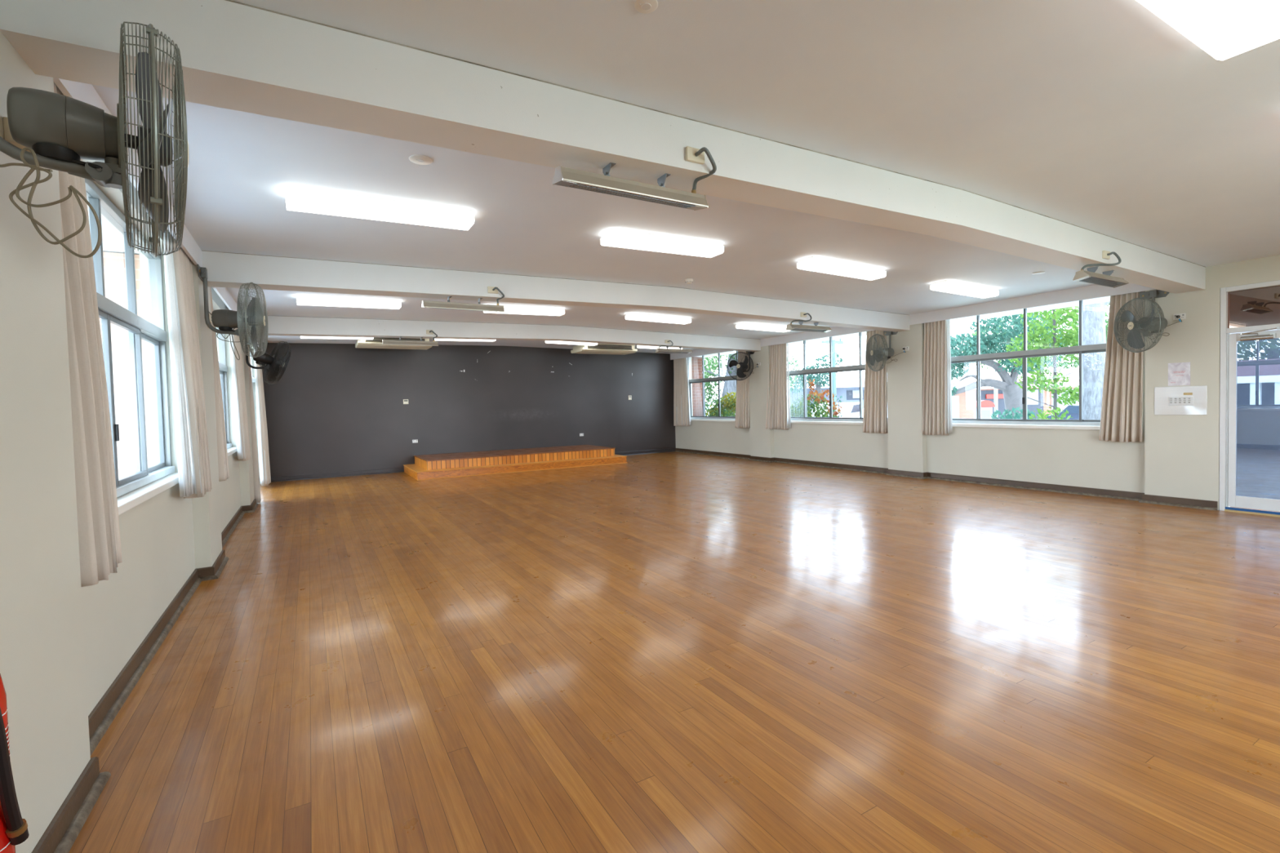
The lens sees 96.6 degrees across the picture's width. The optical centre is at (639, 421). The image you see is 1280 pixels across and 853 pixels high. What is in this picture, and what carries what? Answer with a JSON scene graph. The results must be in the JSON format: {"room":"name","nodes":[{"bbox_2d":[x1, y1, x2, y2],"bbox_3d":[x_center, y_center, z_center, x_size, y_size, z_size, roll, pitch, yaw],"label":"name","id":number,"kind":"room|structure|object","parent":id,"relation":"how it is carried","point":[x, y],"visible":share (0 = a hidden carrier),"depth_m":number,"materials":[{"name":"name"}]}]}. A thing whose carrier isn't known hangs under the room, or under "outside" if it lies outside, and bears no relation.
{"room":"community hall","nodes":[
{"label":"community hall","id":0,"kind":"room"},
{"bbox_2d":[0,31,260,852],"bbox_3d":[-4.016,-0.210,5.000,0.340,3.200,15.885,-2,2,-30],"label":"wall","id":1,"kind":"structure","parent":0,"point":[64,643],"depth_m":2.02,"materials":[{"name":"paint"}]},
{"bbox_2d":[0,673,29,852],"bbox_3d":[-1.479,0.732,1.231,0.202,0.668,0.205,-2,2,-30],"label":"fire extinguisher","id":2,"kind":"object","parent":1,"relation":"attached to","point":[14,831],"visible":1,"depth_m":1.26,"materials":[{"name":"red paint"}]},
{"bbox_2d":[2,708,10,755],"bbox_3d":[-1.465,0.711,1.229,0.101,0.108,0.171,-1,2,19],"label":"print","id":3,"kind":"object","parent":2,"relation":"attached to","point":[5,718],"depth_m":1.29},
{"bbox_2d":[3,116,31,152],"bbox_3d":[-1.976,-0.911,1.828,0.058,0.075,0.100,-2,2,-30],"label":"power outlet","id":4,"kind":"object","parent":1,"relation":"attached to","point":[7,135],"visible":0.06,"depth_m":1.78,"materials":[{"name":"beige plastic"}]},
{"bbox_2d":[0,21,189,257],"bbox_3d":[-1.662,-0.869,1.742,0.511,0.862,0.673,-2,2,-30],"label":"wall fan","id":5,"kind":"object","parent":1,"relation":"attached to","point":[59,131],"visible":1,"depth_m":1.64,"materials":[{"name":"metal"}]},
{"bbox_2d":[87,204,139,254],"bbox_3d":[-4.605,-1.454,4.928,0.660,0.120,16.385,-2,2,-30],"label":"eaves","id":6,"kind":"object","parent":1,"relation":"attached to","point":[113,241],"visible":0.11,"depth_m":4.37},
{"bbox_2d":[53,77,202,266],"bbox_3d":[-3.048,-1.463,3.566,0.024,0.257,3.630,-2,2,-30],"label":"pelmet","id":7,"kind":"structure","parent":1,"relation":"attached to","point":[84,92],"depth_m":2.73,"materials":[{"name":"paint"}]},
{"bbox_2d":[53,82,122,586],"bbox_3d":[-2.317,-0.363,2.360,0.161,2.021,0.427,-2,2,-30],"label":"curtain","id":8,"kind":"object","parent":7,"relation":"hanging from","point":[97,509],"visible":0.54,"depth_m":2.30,"materials":[{"name":"fabric"}]},
{"bbox_2d":[163,231,212,498],"bbox_3d":[-3.598,-0.404,4.562,0.169,2.006,0.910,-2,2,-30],"label":"curtain","id":9,"kind":"object","parent":7,"relation":"hanging from","point":[188,399],"visible":0.96,"depth_m":4.36,"materials":[{"name":"fabric"}]},
{"bbox_2d":[84,178,178,515],"bbox_3d":[-3.111,-0.423,3.397,0.195,1.823,2.970,-2,2,-30],"label":"window","id":10,"kind":"structure","parent":1,"relation":"in","point":[147,482],"depth_m":3.92,"materials":[{"name":"metal"}]},
{"bbox_2d":[31,498,258,852],"bbox_3d":[-3.024,1.354,3.672,0.161,0.106,12.550,-2,2,-30],"label":"baseboard","id":11,"kind":"structure","parent":1,"relation":"attached to","point":[61,833],"depth_m":2.73,"materials":[{"name":"paint"}]},
{"bbox_2d":[212,286,236,311],"bbox_3d":[-5.008,-1.515,6.942,0.024,0.257,3.630,-2,2,-30],"label":"pelmet","id":12,"kind":"structure","parent":1,"relation":"attached to","point":[222,292],"depth_m":6.70,"materials":[{"name":"paint"}]},
{"bbox_2d":[209,286,229,481],"bbox_3d":[-4.290,-0.415,5.757,0.151,2.021,0.406,-2,2,-30],"label":"curtain","id":13,"kind":"object","parent":12,"relation":"hanging from","point":[223,463],"visible":0.31,"depth_m":5.65,"materials":[{"name":"fabric"}]},
{"bbox_2d":[229,328,250,461],"bbox_3d":[-5.564,-0.456,7.939,0.168,2.006,0.813,-2,2,-30],"label":"curtain","id":14,"kind":"object","parent":12,"relation":"hanging from","point":[241,424],"visible":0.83,"depth_m":7.77,"materials":[{"name":"fabric"}]},
{"bbox_2d":[214,326,236,456],"bbox_3d":[-5.106,-0.476,6.835,0.195,1.823,3.000,-2,2,-30],"label":"window","id":15,"kind":"structure","parent":1,"relation":"in","point":[223,367],"depth_m":8.05,"materials":[{"name":"glass"}]},
{"bbox_2d":[196,263,268,359],"bbox_3d":[-3.678,-0.964,5.172,0.489,0.810,0.692,-2,2,-30],"label":"wall fan","id":16,"kind":"object","parent":1,"relation":"attached to","point":[254,316],"visible":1,"depth_m":5.11,"materials":[{"name":"metal"}]},
{"bbox_2d":[244,331,291,384],"bbox_3d":[-5.546,-0.948,8.522,0.599,0.788,0.659,-2,2,-30],"label":"wall fan","id":17,"kind":"object","parent":1,"relation":"attached to","point":[268,360],"visible":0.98,"depth_m":8.44,"materials":[{"name":"black metal"}]},
{"bbox_3d":[-6.976,-1.568,10.331,0.024,0.257,3.657,-2,2,-30],"label":"pelmet","id":18,"kind":"structure","parent":1,"relation":"attached to","visible":0},
{"bbox_2d":[247,344,261,502],"bbox_3d":[-6.223,-0.090,9.145,0.154,2.776,0.437,-2,2,-30],"label":"curtain","id":19,"kind":"object","parent":18,"relation":"hanging from","point":[255,452],"visible":0.49,"depth_m":9.00,"materials":[{"name":"fabric"}]},
{"bbox_2d":[253,349,271,486],"bbox_3d":[-7.562,-0.124,11.403,0.184,2.776,1.126,-2,2,-28],"label":"curtain","id":20,"kind":"object","parent":18,"relation":"hanging from","point":[263,442],"visible":0.87,"depth_m":11.17,"materials":[{"name":"fabric"}]},
{"bbox_2d":[297,294,399,302],"bbox_3d":[-3.869,-1.622,7.619,1.213,0.035,0.211,-4,3,-30],"label":"diffuser","id":21,"kind":"object","parent":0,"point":[300,297],"depth_m":7.46,"materials":[{"name":"white plastic"}]},
{"bbox_2d":[286,186,472,213],"bbox_3d":[-1.858,-1.569,4.155,1.213,0.035,0.211,-4,3,-30],"label":"diffuser","id":22,"kind":"object","parent":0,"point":[290,190],"depth_m":4.02,"materials":[{"name":"white plastic"}]},
{"bbox_2d":[260,342,675,476],"bbox_3d":[-3.537,-0.559,14.631,11.172,3.300,0.300,-2,2,-30],"label":"wall","id":23,"kind":"structure","parent":0,"point":[334,407],"depth_m":13.87,"materials":[{"name":"paint"}]},
{"bbox_2d":[271,448,675,482],"bbox_3d":[-3.410,1.039,14.529,10.402,0.106,0.046,-2,2,-30],"label":"baseboard","id":24,"kind":"structure","parent":23,"relation":"attached to","point":[282,478],"depth_m":12.83,"materials":[{"name":"black wood"}]},
{"bbox_2d":[601,228,722,245],"bbox_3d":[0.230,-1.698,5.365,1.213,0.035,0.211,-4,3,-30],"label":"diffuser","id":25,"kind":"object","parent":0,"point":[615,232],"depth_m":5.20,"materials":[{"name":"white plastic"}]},
{"bbox_2d":[68,451,1279,852],"bbox_3d":[0.570,1.298,7.685,11.172,0.200,15.885,-2,2,-30],"label":"floor","id":26,"kind":"structure","parent":0,"point":[674,651],"depth_m":3.04,"materials":[{"name":"brown wood"}]},
{"bbox_2d":[403,444,627,480],"bbox_3d":[-2.915,0.918,13.694,4.910,0.374,1.925,-2,2,-30],"label":"stage platform","id":27,"kind":"object","parent":26,"relation":"on","point":[434,466],"visible":1,"depth_m":12.97,"materials":[{"name":"brown wood"}]},
{"bbox_2d":[92,0,1279,353],"bbox_3d":[0.490,-1.890,7.590,10.972,0.345,15.885,-2,2,-30],"label":"ceiling","id":28,"kind":"structure","parent":0,"point":[1102,117],"depth_m":3.44,"materials":[{"name":"paint"}]},
{"bbox_2d":[300,336,373,339],"bbox_3d":[-5.802,-1.642,10.951,1.233,0.098,0.235,-4,3,-30],"label":"ceiling light","id":29,"kind":"object","parent":28,"relation":"attached to","point":[301,337],"visible":0.3,"depth_m":10.89,"materials":[{"name":"white plastic"}]},
{"bbox_2d":[296,294,401,309],"bbox_3d":[-3.868,-1.591,7.620,1.233,0.098,0.235,-4,3,-30],"label":"ceiling light","id":30,"kind":"object","parent":28,"relation":"attached to","point":[301,300],"visible":1,"depth_m":7.53,"materials":[{"name":"white plastic"}]},
{"bbox_2d":[284,186,474,230],"bbox_3d":[-1.857,-1.537,4.156,1.233,0.098,0.235,-4,3,-30],"label":"ceiling light","id":31,"kind":"object","parent":28,"relation":"attached to","point":[297,199],"visible":1,"depth_m":4.06,"materials":[{"name":"white plastic"}]},
{"bbox_2d":[355,337,431,349],"bbox_3d":[-5.172,-1.648,11.994,1.420,0.184,0.740,-2,2,-30],"label":"air conditioner","id":32,"kind":"object","parent":28,"relation":"attached to","point":[376,343],"visible":0.58,"depth_m":11.77,"materials":[{"name":"beige metal"}]},
{"bbox_2d":[365,337,424,341],"bbox_3d":[-5.001,-1.670,11.698,1.120,0.083,0.006,-2,2,-30],"label":"outlet","id":33,"kind":"object","parent":32,"relation":"attached to","point":[375,339],"depth_m":11.68,"materials":[{"name":"white plastic"}]},
{"bbox_2d":[408,154,432,164],"bbox_3d":[-1.320,-1.575,3.438,0.134,0.010,0.134,-2,2,-30],"label":"ceiling disc","id":34,"kind":"object","parent":28,"relation":"attached to","point":[420,159],"visible":1,"depth_m":3.42,"materials":[{"name":"white plastic"}]},
{"bbox_2d":[247,315,760,351],"bbox_3d":[-1.587,-1.738,11.183,10.172,0.460,0.276,-2,2,-30],"label":"beam","id":35,"kind":"structure","parent":28,"relation":"attached to","point":[291,326],"depth_m":10.36,"materials":[{"name":"paint"}]},
{"bbox_2d":[382,330,438,346],"bbox_3d":[-3.911,-1.429,9.756,0.892,0.250,0.297,-2,2,-30],"label":"heater","id":36,"kind":"object","parent":35,"relation":"attached to","point":[433,343],"visible":1,"depth_m":9.79,"materials":[{"name":"metal"}]},
{"bbox_2d":[655,340,692,353],"bbox_3d":[0.794,-1.627,12.459,0.892,0.248,0.295,-2,2,-30],"label":"heater","id":37,"kind":"object","parent":35,"relation":"attached to","point":[658,350],"visible":1,"depth_m":12.47,"materials":[{"name":"metal"}]},
{"bbox_2d":[483,304,564,315],"bbox_3d":[-1.780,-1.720,8.830,1.233,0.098,0.235,-4,3,-30],"label":"ceiling light","id":38,"kind":"object","parent":28,"relation":"attached to","point":[512,309],"visible":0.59,"depth_m":8.80,"materials":[{"name":"white plastic"}]},
{"bbox_2d":[201,250,910,332],"bbox_3d":[0.374,-1.686,7.806,10.172,0.460,0.276,-2,2,-30],"label":"beam","id":39,"kind":"structure","parent":28,"relation":"attached to","point":[224,269],"depth_m":6.55,"materials":[{"name":"paint"}]},
{"bbox_2d":[421,287,504,311],"bbox_3d":[-1.951,-1.377,6.380,0.892,0.250,0.297,-2,2,-30],"label":"heater","id":40,"kind":"object","parent":39,"relation":"attached to","point":[437,304],"visible":1,"depth_m":6.41,"materials":[{"name":"metal"}]},
{"bbox_2d":[435,307,495,311],"bbox_3d":[-1.990,-1.264,6.455,0.740,0.004,0.112,-2,12,-30],"label":"grille","id":41,"kind":"object","parent":40,"relation":"attached to","point":[463,308],"depth_m":6.46,"materials":[{"name":"silver metal"}]},
{"bbox_2d":[786,312,831,332],"bbox_3d":[2.755,-1.575,9.083,0.892,0.248,0.295,-2,2,-30],"label":"heater","id":42,"kind":"object","parent":39,"relation":"attached to","point":[790,326],"visible":1,"depth_m":9.08,"materials":[{"name":"metal"}]},
{"bbox_2d":[790,328,827,332],"bbox_3d":[2.717,-1.463,9.156,0.740,0.004,0.112,-2,-8,-30],"label":"grille","id":43,"kind":"object","parent":42,"relation":"attached to","point":[817,330],"depth_m":9.18,"materials":[{"name":"silver metal"}]},
{"bbox_2d":[545,340,597,345],"bbox_3d":[-1.600,-1.866,13.387,1.233,0.098,0.235,-1,1,-30],"label":"ceiling light","id":44,"kind":"object","parent":28,"relation":"attached to","point":[546,341],"visible":0.47,"depth_m":13.29,"materials":[{"name":"white plastic"}]},
{"bbox_2d":[0,0,1205,293],"bbox_3d":[2.334,-1.634,4.429,10.172,0.460,0.276,-2,2,-30],"label":"beam","id":45,"kind":"structure","parent":28,"relation":"attached to","point":[235,55],"depth_m":2.57,"materials":[{"name":"paint"}]},
{"bbox_2d":[551,146,716,210],"bbox_3d":[0.010,-1.325,3.003,0.892,0.250,0.297,-2,2,-30],"label":"heater","id":46,"kind":"object","parent":45,"relation":"attached to","point":[606,184],"visible":1,"depth_m":3.03,"materials":[{"name":"metal"}]},
{"bbox_2d":[568,182,695,208],"bbox_3d":[-0.029,-1.212,3.078,0.740,0.004,0.112,-2,12,-30],"label":"grille","id":47,"kind":"object","parent":46,"relation":"attached to","point":[677,202],"depth_m":3.06,"materials":[{"name":"silver metal"}]},
{"bbox_2d":[684,146,704,164],"bbox_3d":[0.297,-1.435,3.078,0.116,0.072,0.022,-2,2,-30],"label":"cover plate","id":48,"kind":"object","parent":45,"relation":"attached to","point":[690,152],"visible":0.84,"depth_m":3.06,"materials":[{"name":"beige plastic"}]},
{"bbox_2d":[1072,251,1128,288],"bbox_3d":[4.715,-1.523,5.706,0.892,0.248,0.295,-2,2,-30],"label":"heater","id":49,"kind":"object","parent":45,"relation":"attached to","point":[1089,276],"visible":1,"depth_m":5.69,"materials":[{"name":"metal"}]},
{"bbox_2d":[1080,276,1122,287],"bbox_3d":[4.677,-1.411,5.779,0.740,0.004,0.112,-2,-8,-30],"label":"grille","id":50,"kind":"object","parent":49,"relation":"attached to","point":[1091,280],"depth_m":5.77,"materials":[{"name":"silver metal"}]},
{"bbox_2d":[570,343,637,355],"bbox_3d":[-0.910,-1.831,14.465,1.520,0.192,0.740,-2,2,-30],"label":"air conditioner","id":51,"kind":"object","parent":28,"relation":"attached to","point":[600,348],"visible":0.89,"depth_m":14.22,"materials":[{"name":"beige metal"}]},
{"bbox_2d":[634,0,657,13],"bbox_3d":[0.023,-1.580,2.167,0.090,0.010,0.090,-2,2,-30],"label":"ceiling disc","id":52,"kind":"object","parent":28,"relation":"attached to","point":[641,6],"visible":1,"depth_m":2.16,"materials":[{"name":"white plastic"}]},
{"bbox_2d":[625,311,691,324],"bbox_3d":[0.334,-1.815,10.056,1.233,0.098,0.235,-1,1,-30],"label":"ceiling light","id":53,"kind":"object","parent":28,"relation":"attached to","point":[631,316],"visible":1,"depth_m":9.95,"materials":[{"name":"white plastic"}]},
{"bbox_2d":[600,228,724,257],"bbox_3d":[0.231,-1.667,5.366,1.233,0.098,0.235,-4,3,-30],"label":"ceiling light","id":54,"kind":"object","parent":28,"relation":"attached to","point":[615,237],"visible":1,"depth_m":5.26,"materials":[{"name":"white plastic"}]},
{"bbox_2d":[735,322,790,332],"bbox_3d":[2.449,-1.861,11.283,1.233,0.098,0.235,-1,1,-30],"label":"ceiling light","id":55,"kind":"object","parent":28,"relation":"attached to","point":[749,326],"visible":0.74,"depth_m":11.15,"materials":[{"name":"white plastic"}]},
{"bbox_2d":[796,256,886,280],"bbox_3d":[2.345,-1.762,6.592,1.233,0.098,0.235,-1,1,-30],"label":"ceiling light","id":56,"kind":"object","parent":28,"relation":"attached to","point":[815,264],"visible":1,"depth_m":6.47,"materials":[{"name":"white plastic"}]},
{"bbox_2d":[929,280,999,297],"bbox_3d":[4.460,-1.808,7.819,1.233,0.098,0.235,-1,1,-30],"label":"ceiling light","id":57,"kind":"object","parent":28,"relation":"attached to","point":[945,286],"visible":1,"depth_m":7.68,"materials":[{"name":"white plastic"}]},
{"bbox_2d":[931,280,997,290],"bbox_3d":[4.460,-1.839,7.818,1.213,0.035,0.211,-1,1,-30],"label":"diffuser","id":58,"kind":"object","parent":57,"relation":"on","point":[944,282],"depth_m":7.59,"materials":[{"name":"white plastic"}]},
{"bbox_2d":[1136,0,1279,60],"bbox_3d":[2.103,-1.617,2.141,1.233,0.098,0.235,-4,3,-30],"label":"ceiling light","id":59,"kind":"object","parent":28,"relation":"attached to","point":[1224,29],"visible":1,"depth_m":2.25,"materials":[{"name":"white plastic"}]},
{"bbox_2d":[798,256,884,271],"bbox_3d":[2.345,-1.793,6.591,1.213,0.035,0.211,-1,1,-30],"label":"diffuser","id":60,"kind":"object","parent":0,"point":[811,259],"depth_m":6.39,"materials":[{"name":"white plastic"}]},
{"bbox_2d":[675,254,1279,510],"bbox_3d":[5.071,-0.592,10.270,0.340,3.200,15.885,-2,2,-30],"label":"wall","id":61,"kind":"structure","parent":0,"point":[1177,455],"depth_m":8.47,"materials":[{"name":"paint"}]},
{"bbox_2d":[670,348,733,359],"bbox_3d":[1.828,-1.938,15.437,0.024,0.257,3.657,-2,2,-30],"label":"pelmet","id":62,"kind":"structure","parent":61,"relation":"attached to","point":[700,352],"depth_m":15.85,"materials":[{"name":"paint"}]},
{"bbox_2d":[673,357,691,426],"bbox_3d":[1.206,-0.875,16.622,0.152,2.021,0.845,-2,2,-30],"label":"curtain","id":63,"kind":"object","parent":62,"relation":"hanging from","point":[682,408],"visible":1,"depth_m":16.60,"materials":[{"name":"fabric"}]},
{"bbox_2d":[734,351,750,428],"bbox_3d":[2.563,-0.839,14.266,0.153,2.021,0.528,-2,2,-30],"label":"curtain","id":64,"kind":"object","parent":62,"relation":"hanging from","point":[742,404],"visible":0.61,"depth_m":14.22,"materials":[{"name":"fabric"}]},
{"bbox_2d":[687,351,737,422],"bbox_3d":[2.097,-0.953,15.398,0.195,1.908,2.830,-2,2,-30],"label":"window","id":65,"kind":"structure","parent":61,"relation":"in","point":[718,419],"depth_m":15.79,"materials":[{"name":"metal"}]},
{"bbox_2d":[727,351,758,380],"bbox_3d":[2.485,-1.358,13.780,0.554,0.740,0.635,-2,2,-30],"label":"wall fan","id":66,"kind":"object","parent":61,"relation":"attached to","point":[742,367],"visible":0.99,"depth_m":13.72,"materials":[{"name":"black metal"}]},
{"bbox_2d":[760,326,875,346],"bbox_3d":[3.796,-1.886,12.048,0.024,0.257,3.630,-2,2,-30],"label":"pelmet","id":67,"kind":"structure","parent":61,"relation":"attached to","point":[837,331],"depth_m":12.32,"materials":[{"name":"paint"}]},
{"bbox_2d":[765,342,791,430],"bbox_3d":[3.191,-0.823,13.203,0.147,2.021,0.760,-2,2,-30],"label":"curtain","id":68,"kind":"object","parent":67,"relation":"hanging from","point":[780,416],"visible":1,"depth_m":13.17,"materials":[{"name":"fabric"}]},
{"bbox_2d":[862,329,887,433],"bbox_3d":[4.500,-0.787,10.928,0.159,2.021,0.529,-2,2,-30],"label":"curtain","id":69,"kind":"object","parent":67,"relation":"hanging from","point":[875,393],"visible":0.66,"depth_m":10.90,"materials":[{"name":"fabric"}]},
{"bbox_2d":[786,332,865,424],"bbox_3d":[4.012,-0.902,12.099,0.195,1.908,2.920,-2,2,-30],"label":"window","id":70,"kind":"structure","parent":61,"relation":"in","point":[830,420],"depth_m":12.10,"materials":[{"name":"metal"}]},
{"bbox_2d":[865,330,906,371],"bbox_3d":[4.408,-1.306,10.453,0.567,0.770,0.666,-2,2,-30],"label":"wall fan","id":71,"kind":"object","parent":61,"relation":"attached to","point":[879,354],"visible":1,"depth_m":10.40,"materials":[{"name":"metal"}]},
{"bbox_2d":[696,296,1110,357],"bbox_3d":[5.347,-1.873,10.699,0.660,0.120,16.385,-2,2,-30],"label":"eaves","id":72,"kind":"object","parent":61,"relation":"attached to","point":[1107,299],"depth_m":9.61,"materials":[{"name":"white paint"}]},
{"bbox_2d":[675,448,1217,511],"bbox_3d":[3.982,0.932,11.989,0.161,0.106,11.859,-2,2,-30],"label":"baseboard","id":73,"kind":"structure","parent":61,"relation":"attached to","point":[1140,497],"depth_m":9.06,"materials":[{"name":"paint"}]},
{"bbox_2d":[951,300,1106,430],"bbox_3d":[5.927,-0.851,8.800,0.195,1.908,2.910,-2,2,-30],"label":"window","id":74,"kind":"structure","parent":61,"relation":"in","point":[1024,423],"depth_m":8.80,"materials":[{"name":"metal"}]},
{"bbox_2d":[909,282,1155,324],"bbox_3d":[5.756,-1.834,8.671,0.024,0.257,3.630,-2,2,-30],"label":"pelmet","id":75,"kind":"structure","parent":61,"relation":"attached to","point":[1092,291],"depth_m":8.55,"materials":[{"name":"paint"}]},
{"bbox_2d":[922,319,952,435],"bbox_3d":[5.134,-0.771,9.872,0.144,2.021,0.530,-3,2,-34],"label":"curtain","id":76,"kind":"object","parent":75,"relation":"hanging from","point":[937,418],"visible":1,"depth_m":9.84,"materials":[{"name":"fabric"}]},
{"bbox_2d":[1098,291,1145,442],"bbox_3d":[6.430,-0.736,7.614,0.152,2.021,0.477,-2,2,-30],"label":"curtain","id":77,"kind":"object","parent":75,"relation":"hanging from","point":[1122,406],"visible":0.84,"depth_m":7.62,"materials":[{"name":"fabric"}]},
{"bbox_2d":[1113,289,1182,352],"bbox_3d":[6.308,-1.266,7.176,0.570,0.789,0.619,-2,2,-30],"label":"wall fan","id":78,"kind":"object","parent":61,"relation":"attached to","point":[1143,325],"visible":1,"depth_m":7.15,"materials":[{"name":"metal"}]},
{"bbox_2d":[1168,362,1190,386],"bbox_3d":[6.709,-0.588,7.101,0.004,0.286,0.210,-2,2,-30],"label":"notice","id":79,"kind":"object","parent":61,"relation":"attached to","point":[1179,373],"visible":1,"depth_m":7.10,"materials":[{"name":"white paper"}]},
{"bbox_2d":[1154,385,1207,414],"bbox_3d":[6.714,-0.258,7.097,0.024,0.356,0.496,-2,2,-30],"label":"switch panel","id":80,"kind":"object","parent":61,"relation":"attached to","point":[1176,400],"visible":1,"depth_m":7.08,"materials":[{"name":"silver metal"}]},
{"bbox_2d":[1168,395,1193,405],"bbox_3d":[6.718,-0.253,7.088,0.004,0.114,0.230,-2,2,-30],"label":"switch plate","id":81,"kind":"object","parent":80,"relation":"attached to","point":[1173,400],"depth_m":7.08,"materials":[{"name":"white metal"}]},
{"bbox_2d":[1218,280,1279,517],"bbox_3d":[7.200,-0.252,6.357,0.167,2.647,1.052,-2,2,-30],"label":"door","id":82,"kind":"structure","parent":61,"relation":"in","point":[1250,362],"depth_m":6.60,"materials":[{"name":"white metal"}]},
{"bbox_3d":[-0.215,1.148,28.803,150.000,0.120,130.000,-2,2,-30],"label":"ground","id":83,"kind":"structure","parent":0,"visible":0},
{"bbox_2d":[691,356,702,419],"bbox_3d":[1.602,-0.257,17.024,0.410,3.300,0.400,-2,2,-30],"label":"brick pier","id":84,"kind":"object","parent":83,"relation":"on","point":[696,362],"visible":0.29,"depth_m":16.83,"materials":[{"name":"brick"}]},
{"bbox_2d":[705,391,736,416],"bbox_3d":[2.605,0.251,16.683,1.251,2.256,1.631,-2,2,-30],"label":"bush","id":85,"kind":"object","parent":83,"relation":"on","point":[729,405],"visible":0.31,"depth_m":16.43,"materials":[{"name":"green plant"}]},
{"bbox_2d":[702,351,799,416],"bbox_3d":[3.376,-1.218,19.967,4.324,5.072,1.843,-1,2,24],"label":"tree","id":86,"kind":"object","parent":83,"relation":"on","point":[730,386],"visible":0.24,"depth_m":19.81,"materials":[{"name":"green plant"}]},
{"bbox_2d":[790,378,842,421],"bbox_3d":[4.214,0.176,14.252,1.926,2.469,1.477,0,2,30],"label":"flowering bush","id":87,"kind":"object","parent":83,"relation":"on","point":[798,412],"visible":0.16,"depth_m":14.00,"materials":[{"name":"green plant"}]},
{"bbox_2d":[821,338,843,415],"bbox_3d":[6.739,-2.323,19.951,1.000,7.000,0.219,-2,2,-30],"label":"pole","id":88,"kind":"object","parent":83,"relation":"on","point":[833,341],"visible":0.32,"depth_m":19.89,"materials":[{"name":"white metal"}]},
{"bbox_2d":[950,312,1067,418],"bbox_3d":[14.976,-2.046,23.959,5.782,5.861,2.767,-1,2,-2],"label":"tree","id":89,"kind":"object","parent":83,"relation":"on","point":[1012,393],"visible":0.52,"depth_m":23.67,"materials":[{"name":"green plant"}]},
{"bbox_2d":[960,309,1108,380],"bbox_3d":[40.527,-5.712,52.958,8.603,10.131,20.501,-3,2,-42],"label":"tree","id":90,"kind":"object","parent":83,"relation":"on","point":[1075,363],"visible":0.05,"depth_m":53.67,"materials":[{"name":"green plant"}]},
{"bbox_2d":[1078,301,1110,426],"bbox_3d":[13.101,-2.998,14.436,9.205,8.367,3.196,-3,2,-43],"label":"street tree","id":91,"kind":"object","parent":83,"relation":"on","point":[1094,314],"visible":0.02,"depth_m":12.81,"materials":[{"name":"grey plant"}]},
{"bbox_3d":[20.098,0.213,40.582,43.000,0.040,110.000,-2,2,-30],"label":"road","id":92,"kind":"object","parent":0,"visible":0},
{"bbox_2d":[789,352,843,402],"bbox_3d":[10.466,-1.684,33.965,3.311,4.703,2.297,0,2,41],"label":"tree","id":93,"kind":"object","parent":92,"relation":"on","point":[817,377],"visible":0.62,"depth_m":33.72,"materials":[{"name":"green plant"}]},
{"bbox_2d":[789,373,864,421],"bbox_3d":[12.648,-1.402,38.674,8.000,3.750,8.900,-1,2,0],"label":"house","id":94,"kind":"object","parent":92,"relation":"on","point":[847,386],"visible":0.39,"depth_m":36.51,"materials":[{"name":"white paint"}]},
{"bbox_2d":[811,402,859,422],"bbox_3d":[8.722,-0.098,25.068,1.760,1.450,4.285,0,2,35],"label":"car","id":95,"kind":"object","parent":92,"relation":"on","point":[850,410],"visible":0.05,"depth_m":24.00,"materials":[{"name":"white metal"}]},
{"bbox_2d":[969,400,995,418],"bbox_3d":[18.006,-0.255,29.993,1.000,1.710,0.560,-1,2,0],"label":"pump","id":96,"kind":"object","parent":92,"relation":"on","point":[987,406],"visible":0.5,"depth_m":29.73,"materials":[{"name":"white"}]},
{"bbox_2d":[969,400,995,407],"bbox_3d":[17.989,-0.930,29.973,1.000,0.360,0.560,-1,2,0],"label":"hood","id":97,"kind":"object","parent":96,"relation":"attached to","point":[984,403],"depth_m":29.70,"materials":[{"name":"red"}]},
{"bbox_2d":[951,379,1079,419],"bbox_3d":[26.935,-1.552,44.398,15.000,3.000,7.000,-1,2,0],"label":"station","id":98,"kind":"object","parent":92,"relation":"on","point":[961,402],"visible":0.29,"depth_m":42.48,"materials":[{"name":"brick"}]},
{"bbox_2d":[988,406,1044,425],"bbox_3d":[11.802,0.319,18.006,1.547,1.585,1.524,-2,2,-30],"label":"shrub","id":99,"kind":"object","parent":92,"relation":"on","point":[1010,415],"visible":0.08,"depth_m":17.85,"materials":[{"name":"green plant"}]},
{"bbox_2d":[1005,306,1079,425],"bbox_3d":[10.810,-1.137,15.025,1.751,4.722,1.865,-2,2,-30],"label":"young tree","id":100,"kind":"object","parent":92,"relation":"on","point":[1067,339],"visible":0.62,"depth_m":14.92,"materials":[{"name":"green plant"}]},
{"bbox_2d":[1046,404,1079,419],"bbox_3d":[20.642,-0.067,25.860,1.760,1.450,4.285,-1,2,0],"label":"car","id":101,"kind":"object","parent":92,"relation":"on","point":[1073,411],"visible":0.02,"depth_m":26.18,"materials":[{"name":"blue metal"}]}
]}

